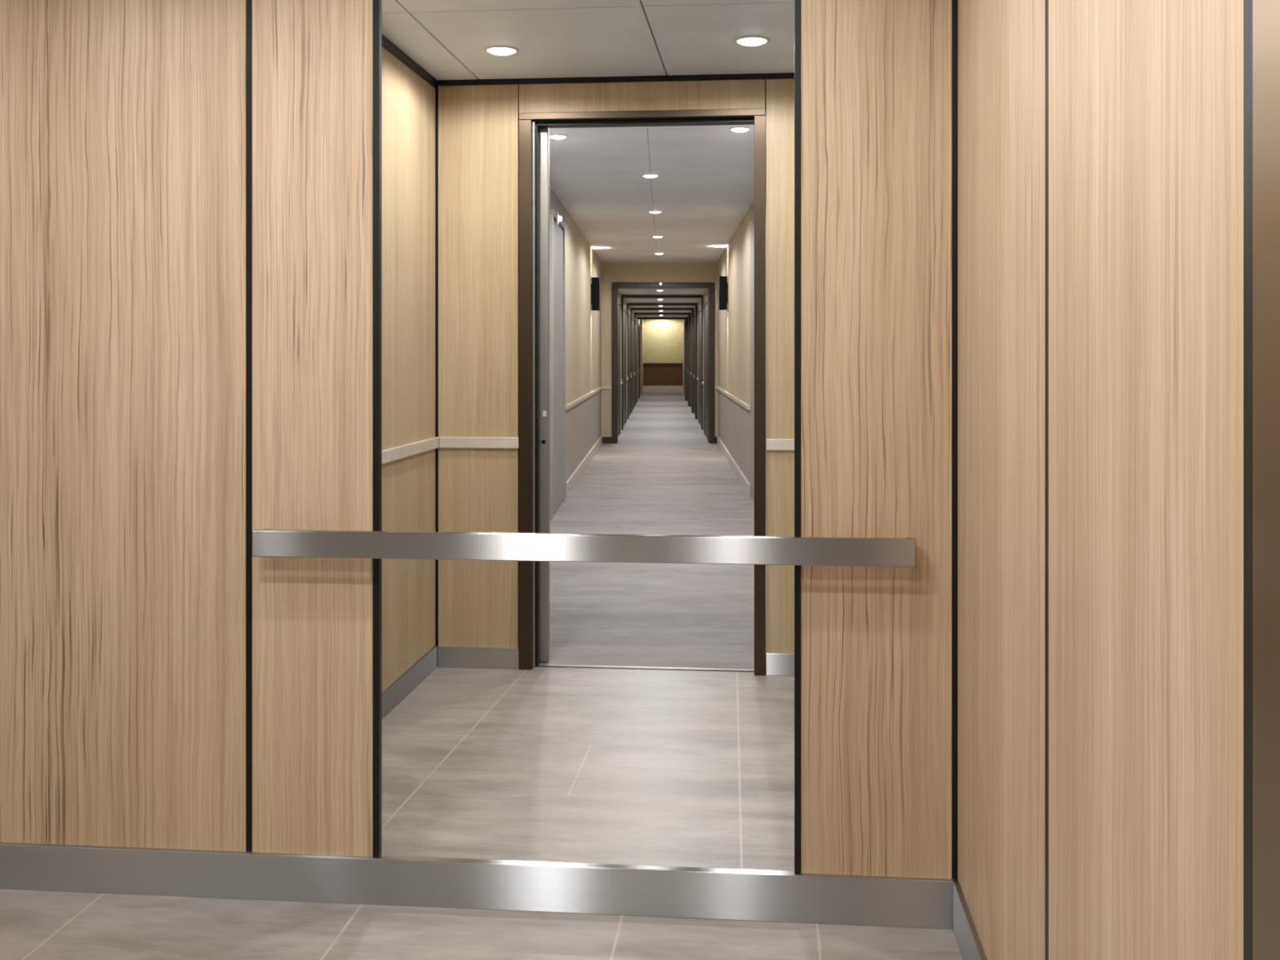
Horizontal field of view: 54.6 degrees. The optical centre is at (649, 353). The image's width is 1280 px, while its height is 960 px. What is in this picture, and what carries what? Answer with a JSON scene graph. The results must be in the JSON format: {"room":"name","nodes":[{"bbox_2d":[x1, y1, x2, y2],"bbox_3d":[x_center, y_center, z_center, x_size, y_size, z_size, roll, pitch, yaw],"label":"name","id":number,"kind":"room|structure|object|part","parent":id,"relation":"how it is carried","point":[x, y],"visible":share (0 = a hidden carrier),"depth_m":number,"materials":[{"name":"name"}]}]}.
{"room":"elevator interior","nodes":[
{"label":"elevator interior","id":0,"kind":"room"},
{"bbox_2d":[437,645,518,669],"bbox_3d":[-0.709,1.257,5.128,0.344,0.086,0.014,0,0,5],"label":"baseboard","id":1,"kind":"structure","parent":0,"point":[473,657],"depth_m":5.12,"materials":[{"name":"silver metal"}]},
{"bbox_2d":[0,390,963,959],"bbox_3d":[0.017,1.333,21.741,6.379,0.065,44.671,0,0,5],"label":"floor","id":2,"kind":"structure","parent":0,"point":[674,768],"depth_m":3.80,"materials":[{"name":"grey tile"}]},
{"bbox_2d":[537,664,754,671],"bbox_3d":[-0.025,1.298,5.123,0.915,0.003,0.032,0,0,5],"label":"door sill","id":3,"kind":"structure","parent":2,"relation":"on","point":[539,665],"depth_m":5.12,"materials":[{"name":"metal"}]},
{"bbox_2d":[621,294,702,429],"bbox_3d":[0.217,0.142,21.254,1.435,2.315,0.170,0,0,1],"label":"frame","id":4,"kind":"object","parent":2,"relation":"on","point":[623,296],"visible":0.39,"depth_m":21.18,"materials":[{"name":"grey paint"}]},
{"bbox_2d":[626,302,697,419],"bbox_3d":[0.256,0.142,24.654,1.435,2.315,0.170,0,0,1],"label":"frame","id":5,"kind":"object","parent":2,"relation":"on","point":[695,304],"visible":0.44,"depth_m":24.57,"materials":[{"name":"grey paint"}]},
{"bbox_2d":[631,307,694,413],"bbox_3d":[0.285,0.142,27.253,1.435,2.315,0.170,0,0,1],"label":"frame","id":6,"kind":"object","parent":2,"relation":"on","point":[692,309],"visible":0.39,"depth_m":27.16,"materials":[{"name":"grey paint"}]},
{"bbox_2d":[634,312,691,406],"bbox_3d":[0.323,0.142,30.553,1.435,2.315,0.170,0,0,1],"label":"frame","id":7,"kind":"object","parent":2,"relation":"on","point":[689,314],"visible":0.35,"depth_m":30.46,"materials":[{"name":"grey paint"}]},
{"bbox_2d":[637,317,688,400],"bbox_3d":[0.366,0.142,34.453,1.435,2.315,0.170,0,0,1],"label":"frame","id":8,"kind":"object","parent":2,"relation":"on","point":[685,318],"visible":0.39,"depth_m":34.36,"materials":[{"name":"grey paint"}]},
{"bbox_2d":[1253,0,1279,959],"bbox_3d":[0.504,0.099,0.732,0.025,2.402,0.727,0,0,5],"label":"trim","id":9,"kind":"structure","parent":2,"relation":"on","point":[1266,13],"depth_m":1.06,"materials":[{"name":"metal"}]},
{"bbox_2d":[549,186,601,494],"bbox_3d":[-0.823,-0.013,11.720,0.101,2.625,12.580,0,0,1],"label":"wall","id":10,"kind":"structure","parent":0,"point":[583,324],"depth_m":13.29,"materials":[{"name":"beige paint"}]},
{"bbox_2d":[539,127,549,662],"bbox_3d":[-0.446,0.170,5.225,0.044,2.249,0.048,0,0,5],"label":"sliding door","id":11,"kind":"structure","parent":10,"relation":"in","point":[544,131],"depth_m":5.21,"materials":[{"name":"metal"}]},
{"bbox_3d":[-0.440,0.253,5.202,0.016,0.025,0.004,0,0,5],"label":"latch plate","id":12,"kind":"part","parent":11,"relation":"part of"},
{"bbox_2d":[549,208,564,519],"bbox_3d":[-0.771,0.080,10.359,0.036,2.440,1.220,0,0,1],"label":"door","id":13,"kind":"structure","parent":10,"relation":"in","point":[557,233],"depth_m":10.23,"materials":[{"name":"grey paint"}]},
{"bbox_2d":[556,212,562,225],"bbox_3d":[-0.735,-1.100,10.109,0.040,0.100,0.100,0,0,1],"label":"light","id":14,"kind":"object","parent":10,"relation":"attached to","point":[558,218],"visible":1,"depth_m":10.09,"materials":[{"name":"white"}]},
{"bbox_2d":[565,390,601,481],"bbox_3d":[-0.789,0.900,14.735,0.100,0.800,6.550,0,0,1],"label":"wainscot panel","id":15,"kind":"object","parent":10,"relation":"attached to","point":[584,419],"visible":0.43,"depth_m":13.69,"materials":[{"name":"grey paint"}]},
{"bbox_2d":[565,435,602,493],"bbox_3d":[-0.730,1.245,14.732,0.022,0.110,6.546,0,0,1],"label":"baseboard","id":16,"kind":"structure","parent":10,"relation":"attached to","point":[577,473],"depth_m":13.55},
{"bbox_2d":[565,386,602,408],"bbox_3d":[-0.728,0.495,14.732,0.023,0.040,6.546,0,0,1],"label":"chair rail","id":17,"kind":"object","parent":10,"relation":"attached to","point":[571,404],"visible":1,"depth_m":13.49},
{"bbox_2d":[591,277,599,311],"bbox_3d":[-0.677,-0.745,15.509,0.105,0.410,0.150,0,0,1],"label":"wall sconce","id":18,"kind":"object","parent":10,"relation":"attached to","point":[595,286],"visible":1,"depth_m":15.43,"materials":[{"name":"black metal"}]},
{"bbox_2d":[382,0,794,79],"bbox_3d":[-0.091,-1.157,4.021,1.836,0.050,2.154,0,0,5],"label":"ceiling","id":19,"kind":"structure","parent":0,"point":[448,39],"depth_m":4.42,"materials":[{"name":"white paint"}]},
{"bbox_2d":[484,45,519,55],"bbox_3d":[-0.551,-1.123,4.619,0.128,0.017,0.128,0,0,5],"label":"recessed light","id":20,"kind":"object","parent":19,"relation":"in","point":[495,50],"visible":1,"depth_m":4.59,"materials":[{"name":"white"}]},
{"bbox_2d":[733,35,769,45],"bbox_3d":[0.370,-1.123,4.478,0.128,0.017,0.128,0,0,5],"label":"recessed light","id":21,"kind":"object","parent":19,"relation":"in","point":[745,40],"visible":1,"depth_m":4.45,"materials":[{"name":"white"}]},
{"bbox_2d":[435,71,765,645],"bbox_3d":[0.220,-0.066,5.147,2.386,2.732,0.175,0,0,5],"label":"doorway","id":22,"kind":"structure","parent":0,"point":[666,72],"depth_m":5.16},
{"bbox_2d":[435,85,438,666],"bbox_3d":[-0.882,0.095,5.153,0.010,2.411,0.012,0,0,5],"label":"strip","id":23,"kind":"object","parent":22,"relation":"attached to","point":[437,89],"visible":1,"depth_m":5.15,"materials":[{"name":"black metal"}]},
{"bbox_2d":[439,436,518,448],"bbox_3d":[-0.704,0.368,5.123,0.333,0.046,0.015,0,0,5],"label":"rail","id":24,"kind":"object","parent":22,"relation":"attached to","point":[444,442],"visible":1,"depth_m":5.12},
{"bbox_2d":[437,72,794,85],"bbox_3d":[0.012,-1.121,5.063,1.786,0.021,0.024,0,0,5],"label":"trim","id":25,"kind":"structure","parent":22,"relation":"attached to","point":[781,75],"depth_m":5.07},
{"bbox_2d":[438,78,794,653],"bbox_3d":[0.007,0.070,5.071,1.776,2.361,0.014,0,0,5],"label":"wood panel","id":26,"kind":"object","parent":22,"relation":"attached to","point":[478,124],"depth_m":5.12,"materials":[{"name":"brown wood"}]},
{"bbox_3d":[-0.035,-1.052,5.075,1.011,0.119,0.014,0,0,5],"label":"wood panel","id":27,"kind":"part","parent":26,"relation":"part of","materials":[{"name":"beige wood"}]},
{"bbox_3d":[0.682,0.070,5.008,0.421,2.361,0.014,0,0,5],"label":"wood panel","id":28,"kind":"part","parent":26,"relation":"part of","materials":[{"name":"beige wood"}]},
{"bbox_2d":[518,108,765,675],"bbox_3d":[-0.025,0.155,5.154,1.011,2.290,0.206,0,0,5],"label":"door frame","id":29,"kind":"structure","parent":22,"relation":"attached to","point":[529,123],"depth_m":5.10,"materials":[{"name":"brown metal"}]},
{"bbox_2d":[766,439,794,450],"bbox_3d":[0.676,0.368,4.994,0.410,0.046,0.015,0,0,5],"label":"rail","id":30,"kind":"object","parent":22,"relation":"attached to","point":[771,444],"visible":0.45,"depth_m":5.00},
{"bbox_2d":[617,290,643,431],"bbox_3d":[-0.421,-0.010,30.867,0.101,2.620,25.480,0,0,1],"label":"wall","id":31,"kind":"structure","parent":0,"point":[640,322],"depth_m":34.82,"materials":[{"name":"beige paint"}]},
{"bbox_2d":[617,299,622,435],"bbox_3d":[-0.476,0.235,19.149,0.056,2.130,1.684,0,0,1],"label":"door","id":32,"kind":"structure","parent":31,"relation":"in","point":[619,302],"depth_m":19.77,"materials":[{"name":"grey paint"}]},
{"bbox_2d":[623,306,627,426],"bbox_3d":[-0.439,0.235,22.373,0.056,2.130,1.834,0,0,1],"label":"door","id":33,"kind":"structure","parent":31,"relation":"in","point":[625,375],"depth_m":22.69,"materials":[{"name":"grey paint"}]},
{"bbox_2d":[628,312,631,417],"bbox_3d":[-0.404,0.235,25.533,0.056,2.130,1.354,0,0,1],"label":"door","id":34,"kind":"structure","parent":31,"relation":"in","point":[629,314],"depth_m":25.97,"materials":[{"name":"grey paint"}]},
{"bbox_2d":[631,315,635,410],"bbox_3d":[-0.372,0.235,28.343,0.056,2.130,1.774,0,0,1],"label":"door","id":35,"kind":"structure","parent":31,"relation":"in","point":[633,318],"depth_m":28.75,"materials":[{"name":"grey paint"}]},
{"bbox_2d":[635,320,638,405],"bbox_3d":[-0.333,0.235,31.823,0.056,2.130,2.134,0,0,1],"label":"door","id":36,"kind":"structure","parent":31,"relation":"in","point":[636,322],"depth_m":32.19,"materials":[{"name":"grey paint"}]},
{"bbox_2d":[638,324,640,399],"bbox_3d":[-0.285,0.235,36.056,0.056,2.130,1.100,0,0,1],"label":"door","id":37,"kind":"structure","parent":31,"relation":"in","point":[639,367],"depth_m":35.51,"materials":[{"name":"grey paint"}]},
{"bbox_2d":[549,124,754,262],"bbox_3d":[0.074,-1.350,11.650,1.735,0.050,12.740,0,0,1],"label":"ceiling","id":38,"kind":"structure","parent":0,"point":[703,190],"depth_m":9.88,"materials":[{"name":"paint"}]},
{"bbox_2d":[549,133,568,138],"bbox_3d":[-0.560,-1.317,7.550,0.128,0.017,0.128,0,0,1],"label":"recessed light","id":39,"kind":"object","parent":38,"relation":"in","point":[553,135],"visible":0.94,"depth_m":7.52,"materials":[{"name":"white"}]},
{"bbox_2d":[641,173,659,177],"bbox_3d":[0.006,-1.317,9.216,0.134,0.017,0.134,0,0,1],"label":"recessed light","id":40,"kind":"object","parent":38,"relation":"in","point":[648,175],"visible":1,"depth_m":9.18,"materials":[{"name":"white"}]},
{"bbox_2d":[648,210,662,213],"bbox_3d":[0.052,-1.317,11.559,0.134,0.017,0.134,0,0,1],"label":"recessed light","id":41,"kind":"object","parent":38,"relation":"in","point":[651,211],"visible":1,"depth_m":11.52,"materials":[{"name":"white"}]},
{"bbox_2d":[728,126,751,132],"bbox_3d":[0.532,-1.317,7.308,0.128,0.017,0.128,0,0,1],"label":"recessed light","id":42,"kind":"object","parent":38,"relation":"in","point":[738,129],"visible":1,"depth_m":7.27,"materials":[{"name":"white"}]},
{"bbox_2d":[601,262,718,436],"bbox_3d":[0.146,-0.013,18.059,1.895,2.625,0.121,0,0,1],"label":"wall","id":43,"kind":"structure","parent":0,"point":[611,272],"depth_m":18.00,"materials":[{"name":"beige paint"}]},
{"bbox_2d":[602,386,611,389],"bbox_3d":[-0.614,0.495,18.001,0.131,0.040,0.014,0,0,1],"label":"chair rail","id":44,"kind":"object","parent":43,"relation":"attached to","point":[603,387],"visible":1,"depth_m":18.00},
{"bbox_2d":[602,436,716,443],"bbox_3d":[0.146,1.255,17.994,1.659,0.090,0.012,0,0,1],"label":"baseboard","id":45,"kind":"structure","parent":43,"relation":"attached to","point":[605,439],"depth_m":18.00,"materials":[{"name":"brown paint"}]},
{"bbox_2d":[612,282,714,443],"bbox_3d":[0.198,0.134,18.064,1.486,2.333,0.190,0,0,1],"label":"frame","id":46,"kind":"object","parent":43,"relation":"attached to","point":[615,286],"visible":1,"depth_m":17.97,"materials":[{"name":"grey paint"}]},
{"bbox_2d":[617,288,706,317],"bbox_3d":[0.274,-1.030,26.259,1.535,0.050,16.320,0,0,1],"label":"ceiling","id":47,"kind":"structure","parent":0,"point":[622,291],"depth_m":22.90,"materials":[{"name":"paint"}]},
{"bbox_2d":[643,319,682,363],"bbox_3d":[0.470,-0.470,43.648,1.595,1.700,0.100,0,0,1],"label":"wall","id":48,"kind":"structure","parent":0,"point":[662,338],"depth_m":43.60,"materials":[{"name":"beige paint"}]},
{"bbox_2d":[643,386,682,390],"bbox_3d":[0.470,1.215,43.583,1.395,0.170,0.022,0,0,1],"label":"baseboard","id":49,"kind":"structure","parent":48,"relation":"attached to","point":[645,388],"depth_m":43.57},
{"bbox_2d":[643,363,682,365],"bbox_3d":[0.469,0.378,43.581,1.395,0.085,0.027,0,0,1],"label":"chair rail","id":50,"kind":"object","parent":48,"relation":"attached to","point":[644,364],"visible":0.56,"depth_m":43.57,"materials":[{"name":"brown paint"}]},
{"bbox_2d":[643,365,682,386],"bbox_3d":[0.470,0.850,43.645,1.395,0.900,0.104,0,0,1],"label":"wainscot panel","id":51,"kind":"object","parent":48,"relation":"attached to","point":[653,375],"visible":0.64,"depth_m":43.59,"materials":[{"name":"brown wood"}]},
{"bbox_2d":[682,288,708,430],"bbox_3d":[1.073,-0.010,30.850,0.101,2.620,25.480,0,0,1],"label":"wall","id":52,"kind":"structure","parent":0,"point":[705,295],"depth_m":40.07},
{"bbox_2d":[697,306,701,426],"bbox_3d":[0.900,0.235,22.358,0.056,2.130,1.834,0,0,1],"label":"door","id":53,"kind":"structure","parent":52,"relation":"in","point":[699,375],"depth_m":22.59,"materials":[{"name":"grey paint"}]},
{"bbox_2d":[702,297,708,441],"bbox_3d":[0.863,0.235,19.134,0.056,2.130,1.684,0,0,1],"label":"door","id":54,"kind":"structure","parent":52,"relation":"in","point":[705,380],"depth_m":19.15,"materials":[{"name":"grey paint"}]},
{"bbox_2d":[718,202,754,502],"bbox_3d":[0.972,-0.013,11.700,0.101,2.625,12.580,0,0,1],"label":"wall","id":55,"kind":"structure","parent":0,"point":[734,322],"depth_m":12.69,"materials":[{"name":"beige paint"}]},
{"bbox_2d":[719,275,728,310],"bbox_3d":[0.910,-0.745,15.291,0.105,0.410,0.150,0,0,1],"label":"wall sconce","id":56,"kind":"object","parent":55,"relation":"attached to","point":[723,284],"visible":1,"depth_m":15.22,"materials":[{"name":"black metal"}]},
{"bbox_2d":[716,435,750,496],"bbox_3d":[0.946,1.245,14.638,0.018,0.110,6.696,0,0,1],"label":"baseboard","id":57,"kind":"structure","parent":55,"relation":"attached to","point":[744,482],"depth_m":13.39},
{"bbox_2d":[716,386,750,409],"bbox_3d":[0.944,0.495,14.638,0.022,0.040,6.696,0,0,1],"label":"chair rail","id":58,"kind":"object","parent":55,"relation":"attached to","point":[742,403],"visible":1,"depth_m":13.32,"materials":[{"name":"beige wood"}]},
{"bbox_2d":[718,390,750,483],"bbox_3d":[1.005,0.900,14.640,0.100,0.800,6.700,0,0,1],"label":"wainscot panel","id":59,"kind":"object","parent":55,"relation":"attached to","point":[734,420],"visible":0.43,"depth_m":13.55,"materials":[{"name":"grey paint"}]},
{"bbox_2d":[765,653,794,675],"bbox_3d":[0.686,1.256,4.997,0.431,0.088,0.014,0,0,5],"label":"baseboard","id":60,"kind":"structure","parent":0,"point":[776,664],"depth_m":5.01,"materials":[{"name":"silver metal"}]},
{"bbox_3d":[-0.534,0.084,2.970,2.683,2.432,0.060,0,0,5],"label":"wall","id":61,"kind":"structure","parent":0,"visible":0},
{"bbox_2d":[0,0,246,851],"bbox_3d":[-1.370,0.045,3.010,0.812,2.294,0.014,0,0,5],"label":"wood panel","id":62,"kind":"object","parent":61,"relation":"attached to","point":[123,122],"visible":1,"depth_m":2.99,"materials":[{"name":"brown wood"}]},
{"bbox_2d":[246,0,382,857],"bbox_3d":[-0.802,0.045,2.956,0.329,2.294,0.020,0,0,5],"label":"wood panel","id":63,"kind":"object","parent":61,"relation":"attached to","point":[312,60],"depth_m":2.95,"materials":[{"name":"brown wood"}]},
{"bbox_3d":[-0.958,0.045,2.972,0.016,2.294,0.009,0,0,5],"label":"joint strip","id":64,"kind":"part","parent":63,"relation":"part of","materials":[{"name":"black metal"}]},
{"bbox_3d":[-0.646,0.045,2.942,0.016,2.294,0.020,0,0,5],"label":"edge strip","id":65,"kind":"part","parent":63,"relation":"part of","materials":[{"name":"black metal"}]},
{"bbox_2d":[252,528,915,567],"bbox_3d":[-0.165,0.442,2.852,1.521,0.062,0.076,0,0,5],"label":"handrail","id":66,"kind":"object","parent":63,"relation":"attached to","point":[539,547],"visible":1,"depth_m":2.81,"materials":[{"name":"silver metal"}]},
{"bbox_2d":[0,842,952,928],"bbox_3d":[-0.544,1.246,2.926,2.471,0.108,0.025,0,0,5],"label":"baseboard","id":67,"kind":"structure","parent":61,"relation":"attached to","point":[669,891],"depth_m":2.90,"materials":[{"name":"silver metal"}]},
{"bbox_2d":[794,0,957,879],"bbox_3d":[0.516,0.045,2.833,0.367,2.294,0.020,0,0,5],"label":"wood panel","id":68,"kind":"object","parent":61,"relation":"attached to","point":[876,75],"depth_m":2.83,"materials":[{"name":"brown wood"}]},
{"bbox_3d":[0.340,0.045,2.849,0.014,2.294,0.020,0,0,5],"label":"edge strip","id":69,"kind":"part","parent":68,"relation":"part of","materials":[{"name":"black metal"}]},
{"bbox_3d":[0.692,0.045,2.817,0.012,2.294,0.011,0,0,5],"label":"corner strip","id":70,"kind":"part","parent":68,"relation":"part of","materials":[{"name":"black metal"}]},
{"bbox_3d":[-1.028,0.084,4.205,0.075,2.432,2.304,0,0,5],"label":"wall","id":71,"kind":"structure","parent":0,"visible":0},
{"bbox_2d":[382,46,435,692],"bbox_3d":[-0.992,0.071,4.105,0.014,2.338,2.084,0,0,5],"label":"wood panel","id":72,"kind":"object","parent":71,"relation":"attached to","point":[408,100],"visible":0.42,"depth_m":4.75,"materials":[{"name":"brown wood"}]},
{"bbox_2d":[382,436,439,464],"bbox_3d":[-0.976,0.368,4.110,0.016,0.046,2.078,0,0,5],"label":"rail","id":73,"kind":"object","parent":72,"relation":"attached to","point":[396,453],"visible":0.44,"depth_m":4.71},
{"bbox_2d":[382,645,436,719],"bbox_3d":[-0.982,1.255,4.102,0.010,0.090,2.080,0,0,5],"label":"baseboard","id":74,"kind":"structure","parent":71,"relation":"attached to","point":[405,684],"depth_m":4.73,"materials":[{"name":"silver metal"}]},
{"bbox_2d":[382,34,437,88],"bbox_3d":[-0.987,-1.115,4.101,0.024,0.034,2.078,0,0,5],"label":"trim","id":75,"kind":"structure","parent":71,"relation":"attached to","point":[387,44],"depth_m":4.73,"materials":[{"name":"black metal"}]},
{"bbox_3d":[0.590,0.084,1.037,0.085,2.432,3.550,0,0,5],"label":"wall","id":76,"kind":"structure","parent":0,"visible":0},
{"bbox_2d":[951,878,987,959],"bbox_3d":[0.614,1.244,1.967,0.014,0.112,1.693,0,0,5],"label":"baseboard","id":77,"kind":"structure","parent":76,"relation":"attached to","point":[966,935],"depth_m":2.65,"materials":[{"name":"silver metal"}]},
{"bbox_2d":[957,0,1048,959],"bbox_3d":[0.662,0.099,2.357,0.014,2.402,0.905,0,0,5],"label":"wood panel","id":78,"kind":"object","parent":76,"relation":"attached to","point":[1001,43],"depth_m":2.27,"materials":[{"name":"brown wood"}]},
{"bbox_3d":[0.621,0.099,1.918,0.013,2.402,0.022,0,0,5],"label":"joint strip","id":79,"kind":"part","parent":78,"relation":"part of","materials":[{"name":"black metal"}]},
{"bbox_2d":[1048,0,1253,959],"bbox_3d":[0.581,0.099,1.501,0.016,2.402,0.816,0,0,5],"label":"wood panel","id":80,"kind":"object","parent":76,"relation":"attached to","point":[1145,97],"depth_m":1.40,"materials":[{"name":"brown wood"}]},
{"bbox_3d":[0.544,0.099,1.109,0.015,2.402,0.029,0,0,5],"label":"edge strip","id":81,"kind":"part","parent":80,"relation":"part of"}
]}

